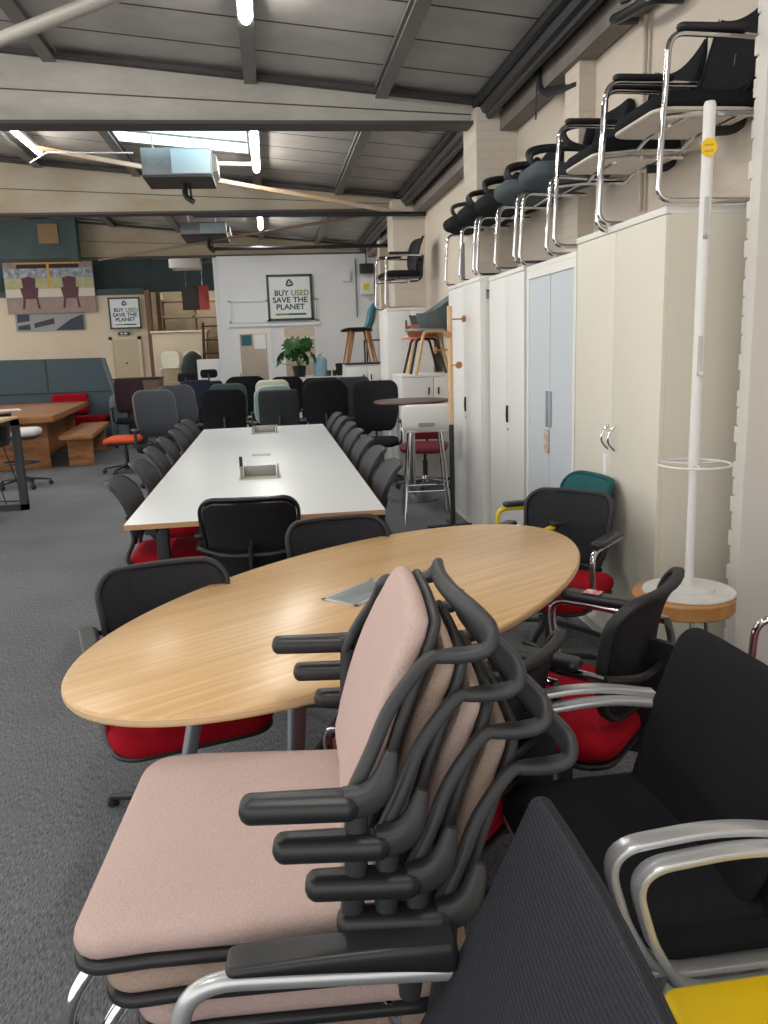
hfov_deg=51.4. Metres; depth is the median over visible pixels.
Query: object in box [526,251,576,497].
storage cabinet
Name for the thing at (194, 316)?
shelving
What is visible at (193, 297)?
hanging sign
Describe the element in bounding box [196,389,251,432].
chair
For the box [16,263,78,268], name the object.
print
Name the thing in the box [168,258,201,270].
lampshade
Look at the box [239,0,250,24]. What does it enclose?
lamp
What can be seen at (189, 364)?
chair
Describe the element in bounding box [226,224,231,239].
outlet
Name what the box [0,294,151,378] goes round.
wall
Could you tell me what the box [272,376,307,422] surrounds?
chair
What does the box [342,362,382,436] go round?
cabinet
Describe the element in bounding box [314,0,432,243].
roof beam
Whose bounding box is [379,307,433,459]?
tall cabinet
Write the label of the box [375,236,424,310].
chair
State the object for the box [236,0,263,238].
roof beam
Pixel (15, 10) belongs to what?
roof beam
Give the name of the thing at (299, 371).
pot
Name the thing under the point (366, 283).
meter box
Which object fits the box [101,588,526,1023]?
chair
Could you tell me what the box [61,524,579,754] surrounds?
table
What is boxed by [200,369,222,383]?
chair
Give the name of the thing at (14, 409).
document folder
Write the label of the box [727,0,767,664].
pillar
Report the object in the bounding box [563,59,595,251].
trim
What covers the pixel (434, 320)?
shell chair
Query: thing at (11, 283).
print
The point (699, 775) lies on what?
chair
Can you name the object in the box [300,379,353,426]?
chair
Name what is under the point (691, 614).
round side table
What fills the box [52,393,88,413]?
cushion
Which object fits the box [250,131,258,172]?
lamp
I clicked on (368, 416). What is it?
chair
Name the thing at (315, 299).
trim
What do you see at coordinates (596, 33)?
beam
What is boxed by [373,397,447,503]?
table
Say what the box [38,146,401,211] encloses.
diagonal brace
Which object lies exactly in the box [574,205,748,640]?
storage cabinet
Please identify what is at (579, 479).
armchair
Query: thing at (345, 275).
wall plate
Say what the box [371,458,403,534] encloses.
chair
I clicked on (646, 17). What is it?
conduit
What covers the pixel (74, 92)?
roof beam
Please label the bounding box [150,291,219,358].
wall
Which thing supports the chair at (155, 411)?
on the floor
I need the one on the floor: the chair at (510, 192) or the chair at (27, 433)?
the chair at (27, 433)
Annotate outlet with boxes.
[211,151,219,182]
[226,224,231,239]
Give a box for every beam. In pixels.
[0,46,474,130]
[0,158,395,217]
[0,218,366,261]
[357,0,603,252]
[367,0,654,256]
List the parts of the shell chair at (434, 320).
leg, leg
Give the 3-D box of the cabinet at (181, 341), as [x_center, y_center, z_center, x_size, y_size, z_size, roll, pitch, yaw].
[-4.767,-3.272,19.028,1.300,2.040,0.710,-4,12,-7]
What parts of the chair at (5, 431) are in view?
backrest, sled leg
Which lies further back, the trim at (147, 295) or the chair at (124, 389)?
the trim at (147, 295)
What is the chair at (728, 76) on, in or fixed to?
on the storage cabinet at (636, 280)
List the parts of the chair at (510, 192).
seat, tube frame, backrest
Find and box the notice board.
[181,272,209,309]
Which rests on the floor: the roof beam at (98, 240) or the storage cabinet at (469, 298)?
the storage cabinet at (469, 298)
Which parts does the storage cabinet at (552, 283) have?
door, handle, handle, panel, door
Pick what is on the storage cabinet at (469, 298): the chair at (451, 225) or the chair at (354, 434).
the chair at (451, 225)
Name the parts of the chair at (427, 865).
seat, backrest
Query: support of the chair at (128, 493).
on the floor
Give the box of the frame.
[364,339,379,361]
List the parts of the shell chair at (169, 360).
seat, backrest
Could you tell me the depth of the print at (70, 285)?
20.29 m
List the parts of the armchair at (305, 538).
backrest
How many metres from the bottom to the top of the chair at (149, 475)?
0.848 m
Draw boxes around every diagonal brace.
[0,0,124,47]
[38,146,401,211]
[98,217,357,260]
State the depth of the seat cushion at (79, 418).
13.86 m
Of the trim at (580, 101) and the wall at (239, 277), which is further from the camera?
the wall at (239, 277)
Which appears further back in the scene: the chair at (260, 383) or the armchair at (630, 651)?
the chair at (260, 383)
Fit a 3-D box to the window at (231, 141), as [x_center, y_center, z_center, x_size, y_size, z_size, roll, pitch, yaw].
[-2.123,-3.928,8.175,1.400,0.158,1.600,-4,12,-7]
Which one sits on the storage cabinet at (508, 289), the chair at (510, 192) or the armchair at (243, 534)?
the chair at (510, 192)
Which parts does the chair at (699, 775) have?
seat, backrest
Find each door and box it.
[109,336,143,381]
[234,326,273,418]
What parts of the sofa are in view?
seat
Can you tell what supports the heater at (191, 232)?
hanging from the ceiling
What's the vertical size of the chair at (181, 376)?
1.208 m
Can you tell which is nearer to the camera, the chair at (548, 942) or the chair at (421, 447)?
the chair at (548, 942)
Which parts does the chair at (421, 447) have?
seat, backrest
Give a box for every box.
[197,359,220,380]
[359,250,373,294]
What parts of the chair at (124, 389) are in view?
seat, backrest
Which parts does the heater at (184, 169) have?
casing, access panel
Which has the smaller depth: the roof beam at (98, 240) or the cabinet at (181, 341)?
the roof beam at (98, 240)
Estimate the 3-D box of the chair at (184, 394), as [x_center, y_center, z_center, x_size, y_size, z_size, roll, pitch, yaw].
[-2.550,-1.081,10.332,0.675,1.111,0.648,-11,15,-37]
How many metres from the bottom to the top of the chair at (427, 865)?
0.905 m
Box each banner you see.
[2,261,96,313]
[15,312,85,331]
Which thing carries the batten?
attached to the wall at (239, 277)
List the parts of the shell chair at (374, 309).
leg, leg, leg, backrest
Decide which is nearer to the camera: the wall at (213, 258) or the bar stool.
the bar stool
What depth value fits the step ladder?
17.95 m
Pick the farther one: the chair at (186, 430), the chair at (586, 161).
the chair at (186, 430)
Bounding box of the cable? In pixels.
[29,152,132,162]
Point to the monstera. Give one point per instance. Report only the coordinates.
(293, 346)
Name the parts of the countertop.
panel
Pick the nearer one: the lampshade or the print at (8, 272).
the lampshade
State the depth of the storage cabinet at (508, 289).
5.66 m
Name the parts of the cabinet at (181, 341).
lid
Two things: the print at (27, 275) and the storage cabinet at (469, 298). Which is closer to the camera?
the storage cabinet at (469, 298)
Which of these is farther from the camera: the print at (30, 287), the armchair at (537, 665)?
the print at (30, 287)
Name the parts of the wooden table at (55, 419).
panel, panel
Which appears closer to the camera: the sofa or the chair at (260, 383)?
the chair at (260, 383)
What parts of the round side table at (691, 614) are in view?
leg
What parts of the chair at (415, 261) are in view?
seat rail, seat, backrest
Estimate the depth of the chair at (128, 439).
10.28 m
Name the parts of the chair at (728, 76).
seat rail, seat, backrest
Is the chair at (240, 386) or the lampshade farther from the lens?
the lampshade
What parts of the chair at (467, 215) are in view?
seat, tube frame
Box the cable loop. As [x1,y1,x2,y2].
[534,66,576,119]
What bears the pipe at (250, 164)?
attached to the heater at (184, 169)
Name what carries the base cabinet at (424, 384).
on the floor
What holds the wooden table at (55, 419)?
on the floor
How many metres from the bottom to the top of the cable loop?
0.377 m
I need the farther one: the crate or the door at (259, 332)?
the crate
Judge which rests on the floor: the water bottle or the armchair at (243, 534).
the armchair at (243, 534)
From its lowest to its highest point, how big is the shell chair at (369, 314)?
0.843 m
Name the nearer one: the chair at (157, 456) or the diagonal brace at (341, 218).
the chair at (157, 456)
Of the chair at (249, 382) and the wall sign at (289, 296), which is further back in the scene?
the wall sign at (289, 296)
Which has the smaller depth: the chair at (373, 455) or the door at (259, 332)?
the chair at (373, 455)
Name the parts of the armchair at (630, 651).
seat, backrest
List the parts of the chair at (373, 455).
backrest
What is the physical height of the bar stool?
1.021 m
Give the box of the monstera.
[276,336,315,376]
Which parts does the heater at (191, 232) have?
casing, access panel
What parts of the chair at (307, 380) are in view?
backrest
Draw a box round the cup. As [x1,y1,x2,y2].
[335,363,342,375]
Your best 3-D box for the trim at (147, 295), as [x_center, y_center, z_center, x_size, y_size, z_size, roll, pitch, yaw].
[-6.050,-4.244,21.206,0.201,3.150,0.757,0,12,9]
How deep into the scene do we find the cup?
14.51 m
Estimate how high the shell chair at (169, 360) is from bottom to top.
0.677 m
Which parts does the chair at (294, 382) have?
backrest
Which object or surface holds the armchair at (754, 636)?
on the floor
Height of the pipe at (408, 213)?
0.080 m
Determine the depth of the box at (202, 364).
16.01 m
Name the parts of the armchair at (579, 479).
backrest, seat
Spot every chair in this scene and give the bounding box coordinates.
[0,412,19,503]
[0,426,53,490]
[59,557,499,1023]
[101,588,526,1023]
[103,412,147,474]
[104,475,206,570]
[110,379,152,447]
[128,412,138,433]
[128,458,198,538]
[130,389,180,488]
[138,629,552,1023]
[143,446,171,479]
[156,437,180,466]
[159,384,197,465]
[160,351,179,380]
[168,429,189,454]
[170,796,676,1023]
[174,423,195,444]
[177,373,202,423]
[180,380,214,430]
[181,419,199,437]
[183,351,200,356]
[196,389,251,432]
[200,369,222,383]
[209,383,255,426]
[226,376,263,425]
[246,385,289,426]
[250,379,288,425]
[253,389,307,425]
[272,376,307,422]
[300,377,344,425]
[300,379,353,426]
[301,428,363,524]
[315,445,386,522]
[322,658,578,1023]
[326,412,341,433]
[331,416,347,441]
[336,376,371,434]
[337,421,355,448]
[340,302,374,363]
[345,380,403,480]
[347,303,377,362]
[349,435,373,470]
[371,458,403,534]
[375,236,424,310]
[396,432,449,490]
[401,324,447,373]
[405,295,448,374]
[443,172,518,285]
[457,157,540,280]
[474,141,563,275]
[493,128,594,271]
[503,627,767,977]
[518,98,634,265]
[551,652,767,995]
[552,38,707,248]
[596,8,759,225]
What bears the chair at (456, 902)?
on the floor
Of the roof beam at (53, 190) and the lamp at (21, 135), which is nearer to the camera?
the lamp at (21, 135)
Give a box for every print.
[3,267,92,278]
[4,277,93,289]
[5,288,94,297]
[14,262,79,288]
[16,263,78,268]
[20,277,40,308]
[61,276,80,307]
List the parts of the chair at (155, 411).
backrest, seat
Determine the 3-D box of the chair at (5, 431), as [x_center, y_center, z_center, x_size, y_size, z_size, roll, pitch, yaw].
[-4.108,-0.537,8.313,0.495,0.967,0.460,-2,12,-2]
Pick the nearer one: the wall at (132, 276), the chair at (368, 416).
the chair at (368, 416)
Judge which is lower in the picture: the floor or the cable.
the floor
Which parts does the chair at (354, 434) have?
backrest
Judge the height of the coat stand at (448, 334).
1.800 m
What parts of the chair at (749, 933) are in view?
leg, seat, backrest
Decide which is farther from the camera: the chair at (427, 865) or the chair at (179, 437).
the chair at (179, 437)
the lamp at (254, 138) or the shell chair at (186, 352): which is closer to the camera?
the lamp at (254, 138)
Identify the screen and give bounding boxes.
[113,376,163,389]
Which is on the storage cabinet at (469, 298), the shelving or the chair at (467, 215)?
the chair at (467, 215)
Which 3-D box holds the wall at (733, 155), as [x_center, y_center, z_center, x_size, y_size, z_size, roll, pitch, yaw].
[0.544,-2.789,11.878,0.200,3.620,30.000,-4,12,-7]
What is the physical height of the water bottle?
0.430 m
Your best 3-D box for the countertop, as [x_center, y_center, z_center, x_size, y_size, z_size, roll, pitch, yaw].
[-1.366,-1.976,14.697,1.260,1.020,0.512,-4,12,-7]
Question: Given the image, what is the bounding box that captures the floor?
[0,437,763,1023]
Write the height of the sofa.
1.528 m
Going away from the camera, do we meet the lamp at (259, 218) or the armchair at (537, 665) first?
the armchair at (537, 665)
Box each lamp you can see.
[10,131,41,154]
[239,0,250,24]
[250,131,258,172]
[258,217,262,229]
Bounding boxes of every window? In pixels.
[113,131,247,152]
[282,325,317,375]
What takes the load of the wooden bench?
on the floor
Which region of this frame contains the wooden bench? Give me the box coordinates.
[59,421,109,465]
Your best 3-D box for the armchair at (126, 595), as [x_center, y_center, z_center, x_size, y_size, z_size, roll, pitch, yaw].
[-0.648,0.608,2.562,0.570,0.819,0.570,-7,13,-23]
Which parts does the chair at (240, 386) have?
backrest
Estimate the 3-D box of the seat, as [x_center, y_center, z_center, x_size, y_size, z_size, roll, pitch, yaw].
[0.701,1.025,1.152,0.460,0.482,0.420,-4,12,-7]
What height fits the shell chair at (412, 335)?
0.748 m
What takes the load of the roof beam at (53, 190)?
attached to the ceiling
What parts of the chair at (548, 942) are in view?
tube frame, backrest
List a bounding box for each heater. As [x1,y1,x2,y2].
[140,132,219,203]
[180,216,231,252]
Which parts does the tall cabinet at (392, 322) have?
door, panel, door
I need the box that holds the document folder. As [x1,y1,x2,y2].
[0,408,21,411]
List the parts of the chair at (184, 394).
backrest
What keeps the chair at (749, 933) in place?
on the floor
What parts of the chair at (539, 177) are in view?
seat, tube frame, backrest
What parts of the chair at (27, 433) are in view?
seat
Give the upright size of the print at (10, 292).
0.200 m
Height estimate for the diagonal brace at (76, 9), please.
0.091 m
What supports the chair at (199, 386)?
on the floor
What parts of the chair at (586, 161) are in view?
tube frame, seat rail, seat, backrest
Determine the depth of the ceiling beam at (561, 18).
5.77 m
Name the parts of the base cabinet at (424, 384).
door, panel, door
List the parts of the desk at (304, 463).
leg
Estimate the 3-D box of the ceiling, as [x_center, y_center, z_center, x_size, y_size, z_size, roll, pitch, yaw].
[-4.976,-4.661,10.708,11.500,1.204,30.000,-4,12,-7]
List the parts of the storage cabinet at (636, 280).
door, handle, handle, door, panel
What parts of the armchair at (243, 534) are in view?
tube frame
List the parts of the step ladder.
rail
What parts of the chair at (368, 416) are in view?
backrest, seat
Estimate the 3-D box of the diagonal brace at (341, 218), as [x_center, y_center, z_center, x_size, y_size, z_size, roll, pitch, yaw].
[-2.720,-4.416,12.962,6.137,0.130,0.040,6,14,34]
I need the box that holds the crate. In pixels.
[163,381,180,384]
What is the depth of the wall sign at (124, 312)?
20.55 m
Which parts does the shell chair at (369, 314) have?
leg, leg, leg, backrest, leg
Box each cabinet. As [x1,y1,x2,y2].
[150,330,209,380]
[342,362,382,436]
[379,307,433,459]
[392,372,449,480]
[448,275,493,523]
[489,265,528,524]
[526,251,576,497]
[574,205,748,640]
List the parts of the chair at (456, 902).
seat, backrest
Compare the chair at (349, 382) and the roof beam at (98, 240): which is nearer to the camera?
the chair at (349, 382)
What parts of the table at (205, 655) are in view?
leg, leg, hatch lid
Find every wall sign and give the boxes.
[107,297,141,328]
[266,274,313,320]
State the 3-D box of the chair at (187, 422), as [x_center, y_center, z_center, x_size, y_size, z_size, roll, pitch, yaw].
[-1.728,-0.516,8.075,0.564,0.848,0.470,-3,12,-7]
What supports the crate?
on the floor
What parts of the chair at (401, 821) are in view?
leg, seat, backrest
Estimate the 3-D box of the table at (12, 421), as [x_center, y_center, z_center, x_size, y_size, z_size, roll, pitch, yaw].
[-4.180,-0.313,7.310,1.270,0.945,1.580,-4,12,-7]
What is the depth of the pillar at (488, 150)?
6.68 m
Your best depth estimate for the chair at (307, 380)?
10.97 m
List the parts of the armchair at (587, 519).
backrest, seat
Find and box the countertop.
[274,375,342,424]
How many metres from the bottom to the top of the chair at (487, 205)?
0.880 m
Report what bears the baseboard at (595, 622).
on the floor
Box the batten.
[354,259,357,316]
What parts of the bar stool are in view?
leg, leg, seat, backrest, leg, leg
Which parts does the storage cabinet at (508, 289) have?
door, handle, panel, door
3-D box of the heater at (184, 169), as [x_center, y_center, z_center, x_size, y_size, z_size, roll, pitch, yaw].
[-2.136,-3.611,8.458,0.750,0.684,0.652,-4,12,-7]
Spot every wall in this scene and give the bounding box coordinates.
[0,259,214,297]
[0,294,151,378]
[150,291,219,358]
[212,257,224,383]
[216,253,377,382]
[240,327,315,379]
[366,0,758,371]
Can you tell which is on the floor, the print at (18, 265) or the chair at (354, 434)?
the chair at (354, 434)
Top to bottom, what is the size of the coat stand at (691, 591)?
1.812 m
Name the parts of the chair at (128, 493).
backrest, seat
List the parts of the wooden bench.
leg, seat, leg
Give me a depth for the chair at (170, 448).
6.37 m
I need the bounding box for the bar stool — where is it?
[401,403,450,523]
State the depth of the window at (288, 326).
15.75 m
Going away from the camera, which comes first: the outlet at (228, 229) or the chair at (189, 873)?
the chair at (189, 873)
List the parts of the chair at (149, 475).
backrest, seat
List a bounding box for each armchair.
[77,556,272,807]
[194,495,308,578]
[285,513,389,749]
[323,628,567,936]
[495,470,613,645]
[498,487,622,659]
[503,567,684,834]
[748,615,767,657]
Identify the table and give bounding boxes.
[0,401,88,470]
[0,416,29,510]
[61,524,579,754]
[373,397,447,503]
[631,581,736,631]
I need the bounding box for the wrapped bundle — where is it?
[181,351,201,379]
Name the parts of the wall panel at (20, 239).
roof bracket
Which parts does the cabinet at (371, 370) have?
door, panel, door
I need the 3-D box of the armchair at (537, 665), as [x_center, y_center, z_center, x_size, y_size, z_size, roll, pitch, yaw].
[0.174,0.691,2.018,0.570,0.819,0.570,6,14,35]
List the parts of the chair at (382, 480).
backrest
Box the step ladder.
[201,322,218,358]
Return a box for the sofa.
[0,358,129,437]
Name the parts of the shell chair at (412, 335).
leg, leg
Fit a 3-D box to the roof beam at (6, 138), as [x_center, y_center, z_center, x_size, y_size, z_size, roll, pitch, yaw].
[-4.121,-4.045,8.328,0.100,0.094,24.900,-4,12,-7]
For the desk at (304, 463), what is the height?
0.860 m
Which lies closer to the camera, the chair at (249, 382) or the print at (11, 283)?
the chair at (249, 382)
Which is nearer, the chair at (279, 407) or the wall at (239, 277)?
the chair at (279, 407)
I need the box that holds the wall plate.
[341,271,350,281]
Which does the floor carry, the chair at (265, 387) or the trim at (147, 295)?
the chair at (265, 387)
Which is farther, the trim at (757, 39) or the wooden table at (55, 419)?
the wooden table at (55, 419)
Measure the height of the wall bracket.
0.187 m
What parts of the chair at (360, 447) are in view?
backrest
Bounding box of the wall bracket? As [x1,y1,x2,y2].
[609,0,684,24]
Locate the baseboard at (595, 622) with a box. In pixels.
[455,506,606,632]
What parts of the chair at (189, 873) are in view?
leg, seat, backrest, leg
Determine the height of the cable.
0.103 m
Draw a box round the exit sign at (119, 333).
[118,332,129,334]
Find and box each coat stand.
[427,306,471,527]
[642,100,736,604]
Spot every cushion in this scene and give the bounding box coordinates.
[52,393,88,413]
[75,414,110,425]
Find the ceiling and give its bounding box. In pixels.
[0,0,552,263]
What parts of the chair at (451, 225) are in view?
seat, tube frame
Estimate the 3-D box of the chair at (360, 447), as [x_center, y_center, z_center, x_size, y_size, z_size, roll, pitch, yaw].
[-0.340,-0.116,5.902,0.564,0.848,0.470,-3,12,-7]
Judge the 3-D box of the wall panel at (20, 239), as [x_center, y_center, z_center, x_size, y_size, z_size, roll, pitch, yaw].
[-7.432,-4.896,14.455,3.640,0.750,0.250,-4,12,-7]
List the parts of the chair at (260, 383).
backrest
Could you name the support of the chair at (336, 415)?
on the floor
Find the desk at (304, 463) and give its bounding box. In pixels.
[123,420,385,566]
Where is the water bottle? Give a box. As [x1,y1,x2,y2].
[313,352,326,375]
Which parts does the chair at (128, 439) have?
seat, backrest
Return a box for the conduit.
[638,14,648,211]
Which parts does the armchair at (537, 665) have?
seat, backrest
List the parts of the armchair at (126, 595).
backrest, seat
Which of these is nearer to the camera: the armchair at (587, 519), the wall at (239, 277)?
the armchair at (587, 519)
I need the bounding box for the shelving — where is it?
[160,293,217,336]
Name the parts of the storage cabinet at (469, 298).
door, panel, door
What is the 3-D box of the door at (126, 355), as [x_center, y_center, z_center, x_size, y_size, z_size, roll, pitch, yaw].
[-6.704,-3.578,20.939,0.800,2.000,0.080,-4,12,-7]
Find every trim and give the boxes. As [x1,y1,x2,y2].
[144,290,162,376]
[229,298,319,326]
[377,234,389,308]
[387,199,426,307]
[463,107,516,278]
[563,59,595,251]
[724,0,761,640]
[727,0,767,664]
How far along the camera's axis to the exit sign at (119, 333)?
20.66 m
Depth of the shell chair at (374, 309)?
11.50 m
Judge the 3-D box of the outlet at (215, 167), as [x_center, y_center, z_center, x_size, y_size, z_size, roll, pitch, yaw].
[-1.791,-3.665,8.502,0.050,0.220,0.512,-4,12,-7]
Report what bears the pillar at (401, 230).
attached to the wall at (733, 155)
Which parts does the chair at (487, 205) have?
seat, tube frame, backrest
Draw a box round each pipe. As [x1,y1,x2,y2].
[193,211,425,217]
[211,244,387,250]
[218,162,254,166]
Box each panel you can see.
[0,217,81,261]
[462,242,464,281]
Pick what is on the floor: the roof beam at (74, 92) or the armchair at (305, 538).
the armchair at (305, 538)
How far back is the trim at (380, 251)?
13.85 m
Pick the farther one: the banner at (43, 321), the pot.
the banner at (43, 321)
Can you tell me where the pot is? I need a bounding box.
[292,366,305,376]

